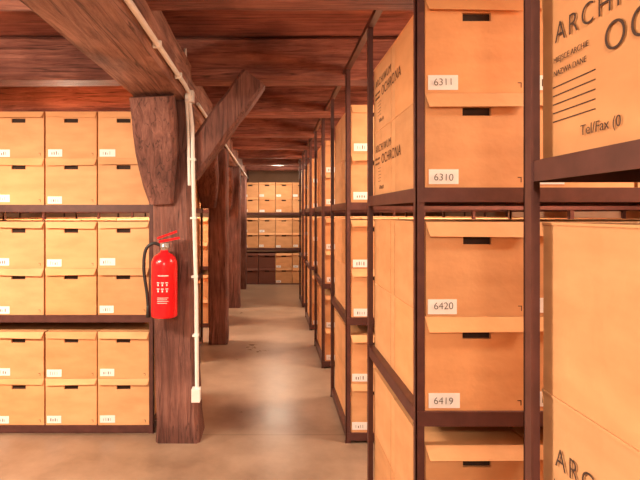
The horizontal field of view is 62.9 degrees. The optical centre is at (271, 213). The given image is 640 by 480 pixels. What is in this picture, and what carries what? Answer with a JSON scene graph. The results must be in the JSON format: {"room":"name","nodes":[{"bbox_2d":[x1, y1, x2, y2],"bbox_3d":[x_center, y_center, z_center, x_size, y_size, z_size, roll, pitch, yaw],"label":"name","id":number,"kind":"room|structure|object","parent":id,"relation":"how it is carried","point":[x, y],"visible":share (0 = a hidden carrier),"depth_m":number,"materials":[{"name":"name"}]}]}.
{"room":"archive storage room","nodes":[
{"label":"archive storage room","id":0,"kind":"room"},
{"bbox_2d":[0,213,34,216],"bbox_3d":[-5.250,0.130,4.400,0.100,2.500,14.000,0,0,0],"label":"wall","id":1,"kind":"structure","parent":0,"point":[7,214],"depth_m":10.67,"materials":[{"name":"paint"}]},
{"bbox_2d":[0,277,373,479],"bbox_3d":[-0.800,1.430,4.400,8.800,0.100,14.000,0,0,0],"label":"floor","id":2,"kind":"structure","parent":0,"point":[270,413],"depth_m":3.27,"materials":[{"name":"concrete"}]},
{"bbox_2d":[0,204,156,433],"bbox_3d":[-2.779,0.390,3.680,4.076,1.980,0.826,0,0,0],"label":"metal shelving rack","id":3,"kind":"object","parent":2,"relation":"on","point":[150,428],"visible":0.22,"depth_m":3.27,"materials":[{"name":"brown metal"}]},
{"bbox_2d":[0,111,155,424],"bbox_3d":[-2.779,0.342,3.681,4.011,1.975,0.855,0,0,0],"label":"boxes","id":4,"kind":"object","parent":3,"relation":"in","point":[52,373],"visible":0.9,"depth_m":3.28,"materials":[{"name":"cardboard"}]},
{"bbox_2d":[0,203,202,344],"bbox_3d":[-2.779,0.390,5.200,4.076,1.980,0.826,0,0,0],"label":"metal shelving rack","id":5,"kind":"object","parent":2,"relation":"on","point":[198,210],"visible":0.2,"depth_m":5.58,"materials":[{"name":"brown metal"}]},
{"bbox_2d":[0,180,199,337],"bbox_3d":[-2.779,0.342,5.201,4.011,1.975,0.859,0,0,0],"label":"boxes","id":6,"kind":"object","parent":5,"relation":"in","point":[197,195],"visible":0.02,"depth_m":5.50,"materials":[{"name":"cardboard"}]},
{"bbox_2d":[19,208,208,327],"bbox_3d":[-2.779,0.390,6.720,4.076,1.980,0.826,0,0,0],"label":"metal shelving rack","id":7,"kind":"object","parent":2,"relation":"on","point":[204,210],"visible":0.06,"depth_m":6.31,"materials":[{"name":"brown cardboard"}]},
{"bbox_2d":[108,218,207,322],"bbox_3d":[-2.779,0.342,6.721,4.011,1.975,0.858,0,0,0],"label":"boxes","id":8,"kind":"object","parent":7,"relation":"in","point":[205,220],"visible":0.02,"depth_m":6.32,"materials":[{"name":"cardboard"}]},
{"bbox_2d":[129,69,264,443],"bbox_3d":[-0.426,0.249,3.152,0.765,2.261,0.462,0,0,0],"label":"timber post","id":9,"kind":"object","parent":2,"relation":"on","point":[159,128],"depth_m":3.13,"materials":[{"name":"brown wood"}]},
{"bbox_2d":[19,0,248,181],"bbox_3d":[-0.670,-0.820,4.400,0.343,0.266,13.800,0,0,0],"label":"timber long beam","id":10,"kind":"object","parent":9,"relation":"on","point":[107,32],"visible":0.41,"depth_m":2.19,"materials":[{"name":"brown wood"}]},
{"bbox_2d":[124,0,247,402],"bbox_3d":[-0.474,0.065,4.250,0.099,2.090,12.500,0,0,0],"label":"conduit","id":11,"kind":"object","parent":10,"relation":"attached to","point":[189,96],"visible":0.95,"depth_m":3.09,"materials":[{"name":"white plastic"}]},
{"bbox_2d":[0,86,373,117],"bbox_3d":[-0.800,-0.980,4.500,8.800,0.276,0.212,0,0,0],"label":"cross beam","id":12,"kind":"structure","parent":10,"relation":"on","point":[276,101],"depth_m":4.40,"materials":[{"name":"brown wood"}]},
{"bbox_2d":[0,37,396,86],"bbox_3d":[-0.800,-0.980,3.360,8.800,0.276,0.212,0,0,0],"label":"cross beam","id":13,"kind":"structure","parent":10,"relation":"on","point":[24,61],"depth_m":3.26,"materials":[{"name":"brown wood"}]},
{"bbox_2d":[0,0,412,10],"bbox_3d":[-0.800,-0.980,2.080,8.800,0.276,0.212,0,0,0],"label":"cross beam","id":14,"kind":"structure","parent":10,"relation":"on","point":[5,5],"depth_m":2.11,"materials":[{"name":"brown wood"}]},
{"bbox_2d":[242,159,308,165],"bbox_3d":[-0.800,-0.980,9.001,8.800,0.275,0.209,0,0,0],"label":"cross beam","id":15,"kind":"structure","parent":10,"relation":"on","point":[246,162],"depth_m":8.90,"materials":[{"name":"brown wood"}]},
{"bbox_2d":[246,166,304,170],"bbox_3d":[-0.800,-0.980,10.100,8.800,0.275,0.212,0,0,0],"label":"cross beam","id":16,"kind":"structure","parent":10,"relation":"on","point":[248,168],"depth_m":10.00,"materials":[{"name":"brown wood"}]},
{"bbox_2d":[237,150,317,158],"bbox_3d":[-0.800,-0.980,7.900,8.800,0.275,0.211,0,0,0],"label":"cross beam","id":17,"kind":"structure","parent":10,"relation":"on","point":[242,154],"depth_m":7.80,"materials":[{"name":"brown wood"}]},
{"bbox_2d":[231,138,334,149],"bbox_3d":[-0.800,-0.980,6.799,8.800,0.275,0.211,0,0,0],"label":"cross beam","id":18,"kind":"structure","parent":10,"relation":"on","point":[238,143],"depth_m":6.70,"materials":[{"name":"brown wood"}]},
{"bbox_2d":[231,118,340,137],"bbox_3d":[-0.800,-0.980,5.700,8.800,0.276,0.211,0,0,0],"label":"cross beam","id":19,"kind":"structure","parent":10,"relation":"on","point":[249,127],"depth_m":5.60,"materials":[{"name":"brown wood"}]},
{"bbox_2d":[142,230,179,318],"bbox_3d":[-0.637,0.347,3.028,0.155,0.505,0.185,0,0,43],"label":"fire extinguisher","id":20,"kind":"object","parent":9,"relation":"attached to","point":[164,267],"visible":1,"depth_m":2.98,"materials":[{"name":"red metal"}]},
{"bbox_2d":[197,149,228,344],"bbox_3d":[-0.639,0.336,5.486,0.348,2.088,0.444,0,0,0],"label":"timber post","id":21,"kind":"object","parent":2,"relation":"on","point":[213,186],"depth_m":5.49,"materials":[{"name":"brown wood"}]},
{"bbox_2d":[228,166,240,307],"bbox_3d":[-0.639,0.336,7.614,0.346,2.087,0.447,0,0,0],"label":"timber post","id":22,"kind":"object","parent":2,"relation":"on","point":[234,233],"depth_m":7.62,"materials":[{"name":"brown wood"}]},
{"bbox_2d":[240,177,246,288],"bbox_3d":[-0.639,0.337,9.514,0.341,2.087,0.446,0,0,0],"label":"timber post","id":23,"kind":"object","parent":2,"relation":"on","point":[243,219],"depth_m":9.52,"materials":[{"name":"brown wood"}]},
{"bbox_2d":[247,212,378,283],"bbox_3d":[0.741,0.397,10.410,2.729,2.013,0.426,0,0,0],"label":"metal shelving rack","id":24,"kind":"object","parent":2,"relation":"on","point":[248,213],"visible":0.12,"depth_m":10.20,"materials":[{"name":"brown metal"}]},
{"bbox_2d":[247,183,301,282],"bbox_3d":[0.741,0.370,10.408,2.665,1.975,0.452,0,0,0],"label":"boxes","id":25,"kind":"object","parent":24,"relation":"in","point":[261,197],"visible":0.37,"depth_m":10.21,"materials":[{"name":"cardboard"}]},
{"bbox_2d":[299,155,485,306],"bbox_3d":[1.806,0.255,8.100,2.729,2.250,0.826,0,0,0],"label":"metal shelving rack","id":26,"kind":"object","parent":2,"relation":"on","point":[301,255],"visible":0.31,"depth_m":7.69,"materials":[{"name":"brown metal"}]},
{"bbox_2d":[301,170,483,302],"bbox_3d":[1.806,0.330,8.100,2.664,1.975,0.857,0,0,0],"label":"boxes","id":27,"kind":"object","parent":26,"relation":"in","point":[304,170],"visible":0.03,"depth_m":7.70,"materials":[{"name":"paper"}]},
{"bbox_2d":[305,141,507,329],"bbox_3d":[1.806,0.255,6.580,2.729,2.250,0.826,0,0,0],"label":"metal shelving rack","id":28,"kind":"object","parent":2,"relation":"on","point":[310,209],"visible":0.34,"depth_m":6.17,"materials":[{"name":"brown metal"}]},
{"bbox_2d":[307,159,317,324],"bbox_3d":[1.805,0.330,6.581,2.664,1.975,0.857,0,0,0],"label":"boxes","id":29,"kind":"object","parent":28,"relation":"in","point":[312,159],"visible":0.02,"depth_m":6.18,"materials":[{"name":"paper"}]},
{"bbox_2d":[314,118,625,367],"bbox_3d":[1.806,0.255,5.060,2.729,2.250,0.826,0,0,0],"label":"metal shelving rack","id":30,"kind":"object","parent":2,"relation":"on","point":[321,280],"visible":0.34,"depth_m":4.67,"materials":[{"name":"brown metal"}]},
{"bbox_2d":[317,141,621,360],"bbox_3d":[1.806,0.330,5.062,2.664,1.975,0.858,0,0,0],"label":"boxes","id":31,"kind":"object","parent":30,"relation":"in","point":[327,143],"visible":0.06,"depth_m":4.66,"materials":[{"name":"paper"}]},
{"bbox_2d":[330,69,639,442],"bbox_3d":[1.806,0.255,3.540,2.729,2.250,0.826,0,0,0],"label":"metal shelving rack","id":32,"kind":"object","parent":2,"relation":"on","point":[348,206],"visible":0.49,"depth_m":3.13,"materials":[{"name":"brown metal"}]},
{"bbox_2d":[334,105,376,431],"bbox_3d":[1.806,0.330,3.542,2.666,1.975,0.860,0,0,0],"label":"boxes","id":33,"kind":"object","parent":32,"relation":"in","point":[358,113],"visible":0.14,"depth_m":3.14,"materials":[{"name":"cardboard"}]},
{"bbox_2d":[367,0,639,479],"bbox_3d":[1.806,0.255,2.020,2.729,2.250,0.826,0,0,0],"label":"metal shelving rack","id":34,"kind":"object","parent":2,"relation":"on","point":[419,196],"visible":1,"depth_m":1.61,"materials":[{"name":"brown metal"}]},
{"bbox_2d":[374,282,394,370],"bbox_3d":[0.637,0.465,2.225,0.324,0.293,0.425,0,0,0],"label":"box","id":35,"kind":"object","parent":34,"relation":"on","point":[384,301],"visible":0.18,"depth_m":2.20,"materials":[{"name":"cardboard"}]},
{"bbox_2d":[374,219,450,295],"bbox_3d":[0.637,0.171,2.224,0.326,0.293,0.438,0,0,0],"label":"box","id":36,"kind":"object","parent":35,"relation":"on","point":[384,229],"visible":0.2,"depth_m":2.20,"materials":[{"name":"cardboard"}]},
{"bbox_2d":[374,431,394,479],"bbox_3d":[0.637,1.159,2.223,0.324,0.293,0.433,0,0,0],"label":"box","id":37,"kind":"object","parent":34,"relation":"on","point":[383,470],"visible":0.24,"depth_m":2.29,"materials":[{"name":"cardboard"}]},
{"bbox_2d":[374,368,397,473],"bbox_3d":[0.637,0.865,2.224,0.324,0.293,0.431,0,0,0],"label":"box","id":38,"kind":"object","parent":37,"relation":"on","point":[384,396],"visible":0.24,"depth_m":2.20,"materials":[{"name":"cardboard"}]},
{"bbox_2d":[374,118,400,194],"bbox_3d":[0.636,-0.229,2.177,0.331,0.293,0.516,0,0,0],"label":"box","id":39,"kind":"object","parent":34,"relation":"on","point":[384,138],"visible":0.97,"depth_m":2.19,"materials":[{"name":"cardboard"}]},
{"bbox_2d":[374,43,400,132],"bbox_3d":[0.636,-0.523,2.179,0.330,0.293,0.519,0,0,0],"label":"box","id":40,"kind":"object","parent":39,"relation":"on","point":[384,72],"visible":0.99,"depth_m":2.19,"materials":[{"name":"cardboard"}]},
{"bbox_2d":[394,296,523,410],"bbox_3d":[0.637,0.465,1.819,0.325,0.293,0.436,0,0,0],"label":"box","id":41,"kind":"object","parent":34,"relation":"on","point":[472,363],"visible":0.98,"depth_m":1.62,"materials":[{"name":"cardboard"}]},
{"bbox_2d":[394,220,523,315],"bbox_3d":[0.637,0.171,1.817,0.326,0.293,0.437,0,0,0],"label":"box","id":42,"kind":"object","parent":41,"relation":"on","point":[472,267],"visible":0.98,"depth_m":1.62,"materials":[{"name":"cardboard"}]},
{"bbox_2d":[394,93,523,191],"bbox_3d":[0.637,-0.229,1.817,0.326,0.293,0.442,0,0,0],"label":"box","id":43,"kind":"object","parent":34,"relation":"on","point":[471,139],"visible":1,"depth_m":1.62,"materials":[{"name":"cardboard"}]},
{"bbox_2d":[394,0,523,116],"bbox_3d":[0.637,-0.523,1.817,0.325,0.293,0.438,0,0,0],"label":"box","id":44,"kind":"object","parent":43,"relation":"on","point":[471,46],"visible":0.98,"depth_m":1.62,"materials":[{"name":"cardboard"}]},
{"bbox_2d":[451,0,639,479],"bbox_3d":[1.971,0.318,2.022,2.335,1.975,0.854,0,0,0],"label":"boxes","id":45,"kind":"object","parent":34,"relation":"in","point":[519,431],"visible":0.06,"depth_m":1.62,"materials":[{"name":"paper"}]},
{"bbox_3d":[0.637,1.159,1.819,0.325,0.293,0.424,0,0,0],"label":"box","id":46,"kind":"object","parent":34,"relation":"on","visible":0},
{"bbox_2d":[394,399,523,479],"bbox_3d":[0.637,0.865,1.819,0.326,0.293,0.442,0,0,0],"label":"box","id":47,"kind":"object","parent":46,"relation":"on","point":[450,453],"visible":0.53,"depth_m":1.62,"materials":[{"name":"cardboard"}]},
{"bbox_2d":[524,0,639,479],"bbox_3d":[1.132,0.255,0.510,1.382,2.250,0.826,0,0,0],"label":"metal shelving rack","id":48,"kind":"object","parent":2,"relation":"on","point":[620,162],"visible":1,"depth_m":0.90,"materials":[{"name":"brown metal"}]},
{"bbox_2d":[298,10,382,162],"bbox_3d":[0.460,-0.892,4.200,0.030,0.045,9.600,0,0,0],"label":"rail","id":49,"kind":"object","parent":48,"relation":"attached to","point":[375,15],"visible":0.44,"depth_m":2.84,"materials":[{"name":"brown paint"}]},
{"bbox_2d":[541,0,639,158],"bbox_3d":[0.636,-0.239,0.673,0.327,0.293,0.528,0,0,0],"label":"box","id":50,"kind":"object","parent":48,"relation":"on","point":[591,48],"visible":1,"depth_m":0.78,"materials":[{"name":"cardboard"}]},
{"bbox_2d":[542,389,639,479],"bbox_3d":[0.636,0.455,0.670,0.329,0.293,0.525,0,0,0],"label":"box","id":51,"kind":"object","parent":48,"relation":"on","point":[575,447],"visible":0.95,"depth_m":0.81,"materials":[{"name":"cardboard"}]},
{"bbox_2d":[542,222,639,450],"bbox_3d":[0.637,0.161,0.714,0.325,0.293,0.432,0,0,0],"label":"box","id":52,"kind":"object","parent":51,"relation":"on","point":[591,270],"visible":1,"depth_m":0.77,"materials":[{"name":"cardboard"}]},
{"bbox_3d":[-2.779,0.390,8.240,4.076,1.980,0.826,0,0,0],"label":"metal shelving rack","id":53,"kind":"object","parent":2,"relation":"on","visible":0},
{"bbox_2d":[0,217,207,217],"bbox_3d":[-2.779,0.342,8.241,4.011,1.975,0.856,0,0,0],"label":"boxes","id":54,"kind":"object","parent":53,"relation":"in","point":[0,217],"visible":0.02,"depth_m":7.83,"materials":[{"name":"cardboard"}]},
{"bbox_2d":[0,10,412,37],"bbox_3d":[-0.800,-1.170,4.400,8.800,0.100,14.000,0,0,0],"label":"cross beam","id":55,"kind":"structure","parent":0,"point":[183,23],"depth_m":3.08,"materials":[{"name":"brown wood"}]},
{"bbox_2d":[35,171,435,276],"bbox_3d":[-0.800,0.130,11.450,8.800,2.500,0.100,0,0,0],"label":"wall","id":56,"kind":"structure","parent":0,"point":[254,176],"depth_m":11.40,"materials":[{"name":"paint"}]},
{"bbox_2d":[436,211,639,218],"bbox_3d":[3.650,0.130,4.400,0.100,2.500,14.000,0,0,0],"label":"wall","id":57,"kind":"structure","parent":0,"point":[589,214],"depth_m":6.40,"materials":[{"name":"paint"}]}
]}

